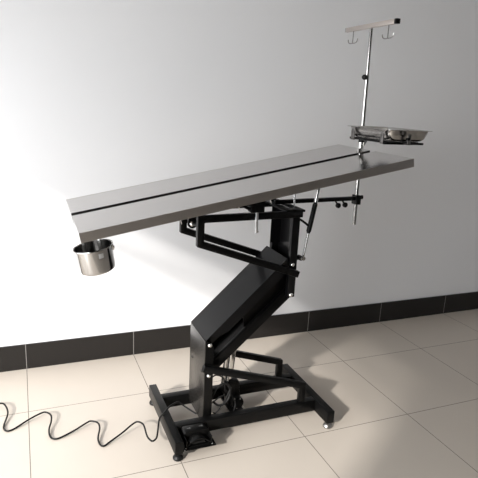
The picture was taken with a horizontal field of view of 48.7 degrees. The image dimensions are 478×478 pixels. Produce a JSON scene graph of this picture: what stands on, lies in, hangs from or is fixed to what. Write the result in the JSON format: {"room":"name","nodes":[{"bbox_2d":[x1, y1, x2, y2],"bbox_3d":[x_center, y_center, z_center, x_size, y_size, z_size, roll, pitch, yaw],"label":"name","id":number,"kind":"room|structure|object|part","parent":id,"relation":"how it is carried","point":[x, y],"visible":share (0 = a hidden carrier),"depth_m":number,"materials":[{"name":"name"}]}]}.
{"room":"operating room","nodes":[
{"label":"operating room","id":0,"kind":"room"},
{"bbox_2d":[0,0,477,346],"bbox_3d":[0.427,-0.773,3.303,6.800,2.900,0.100,-3,16,-22],"label":"wall","id":1,"kind":"structure","parent":0,"point":[97,96],"depth_m":3.08,"materials":[{"name":"paint"}]},
{"bbox_2d":[0,291,477,371],"bbox_3d":[0.428,0.569,3.616,6.500,0.148,0.012,-3,16,-22],"label":"baseboard","id":2,"kind":"structure","parent":1,"relation":"attached to","point":[49,353],"depth_m":3.29,"materials":[{"name":"black tile"}]},
{"bbox_2d":[0,309,477,477],"bbox_3d":[1.352,1.340,1.307,6.800,0.100,5.412,-3,16,-22],"label":"floor","id":3,"kind":"structure","parent":0,"point":[402,394],"depth_m":2.64,"materials":[{"name":"beige tile"}]},
{"bbox_2d":[0,402,196,446],"bbox_3d":[-0.761,0.825,2.457,1.109,0.117,0.252,4,14,3],"label":"power cord","id":4,"kind":"object","parent":3,"relation":"on","point":[4,404],"visible":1,"depth_m":2.44,"materials":[{"name":"black rubber"}]},
{"bbox_2d":[66,145,413,461],"bbox_3d":[-0.034,0.243,2.446,1.405,1.318,0.617,-3,16,-22],"label":"table","id":5,"kind":"object","parent":3,"relation":"on","point":[217,332],"visible":1,"depth_m":2.40,"materials":[{"name":"black metal"}]},
{"bbox_2d":[72,239,114,275],"bbox_3d":[-0.593,0.030,2.161,0.170,0.229,0.164,-3,16,-22],"label":"bucket","id":6,"kind":"object","parent":5,"relation":"hanging from","point":[96,257],"visible":0.82,"depth_m":2.13,"materials":[{"name":"silver metal"}]},
{"bbox_2d":[181,423,211,448],"bbox_3d":[-0.190,0.872,2.350,0.120,0.053,0.090,-3,16,-22],"label":"foot pedal","id":7,"kind":"object","parent":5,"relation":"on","point":[194,435],"visible":0.96,"depth_m":2.33,"materials":[{"name":"black plastic"}]},
{"bbox_3d":[-0.199,0.628,2.494,0.004,0.414,0.220,-3,16,-22],"label":"column panel","id":8,"kind":"part","parent":5,"relation":"part of","materials":[{"name":"black"}]},
{"bbox_3d":[-0.189,0.886,2.353,0.152,0.034,0.106,-3,16,-22],"label":"pedal plate","id":9,"kind":"part","parent":5,"relation":"part of","materials":[{"name":"black"}]},
{"bbox_3d":[-0.068,-0.285,2.464,1.399,0.307,0.294,-3,16,-22],"label":"table panel","id":10,"kind":"part","parent":5,"relation":"part of","materials":[{"name":"metal"}]},
{"bbox_3d":[-0.069,0.613,2.544,0.031,0.171,0.018,-3,16,-22],"label":"rod","id":11,"kind":"part","parent":5,"relation":"part of","materials":[{"name":"silver metal"}]},
{"bbox_3d":[-0.029,0.804,2.614,0.070,0.050,0.206,-3,16,-22],"label":"motor mount","id":12,"kind":"part","parent":5,"relation":"part of","materials":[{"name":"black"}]},
{"bbox_3d":[-0.022,0.788,2.615,0.062,0.062,0.102,-3,16,-22],"label":"motor","id":13,"kind":"part","parent":5,"relation":"part of","materials":[{"name":"black plastic"}]},
{"bbox_3d":[0.002,0.243,2.471,0.396,0.359,0.222,-3,16,-22],"label":"arm","id":14,"kind":"part","parent":5,"relation":"part of","materials":[{"name":"black metal"}]},
{"bbox_3d":[0.000,0.814,2.618,0.789,0.063,0.500,-3,16,-22],"label":"frame","id":15,"kind":"part","parent":5,"relation":"part of","materials":[{"name":"black metal"}]},
{"bbox_3d":[0.049,-0.201,2.178,1.399,0.307,0.294,-3,16,-22],"label":"table panel","id":16,"kind":"part","parent":5,"relation":"part of","materials":[{"name":"metal"}]},
{"bbox_3d":[0.075,-0.070,2.212,0.019,0.089,0.017,-3,16,-22],"label":"lever","id":17,"kind":"part","parent":5,"relation":"part of","materials":[{"name":"silver metal"}]},
{"bbox_3d":[0.201,-0.156,2.443,0.090,0.010,0.274,-3,16,-22],"label":"plate","id":18,"kind":"part","parent":5,"relation":"part of","materials":[{"name":"black"}]},
{"bbox_3d":[0.307,0.035,2.457,0.033,0.133,0.016,-3,16,-22],"label":"piston rod","id":19,"kind":"part","parent":5,"relation":"part of","materials":[{"name":"silver metal"}]},
{"bbox_3d":[0.371,-0.185,2.506,0.450,0.026,0.020,-3,16,-22],"label":"extension rod","id":20,"kind":"part","parent":5,"relation":"part of","materials":[{"name":"black metal"}]},
{"bbox_2d":[345,18,422,224],"bbox_3d":[0.596,-0.500,2.418,0.202,0.931,0.572,-3,16,-22],"label":"stand","id":21,"kind":"object","parent":5,"relation":"attached to","point":[362,141],"visible":0.96,"depth_m":2.42,"materials":[{"name":"silver metal"}]},
{"bbox_2d":[347,125,432,141],"bbox_3d":[0.656,-0.465,2.332,0.227,0.047,0.327,-3,16,-22],"label":"tray","id":22,"kind":"object","parent":21,"relation":"attached to","point":[373,132],"visible":0.92,"depth_m":2.23,"materials":[{"name":"silver metal"}]}
]}

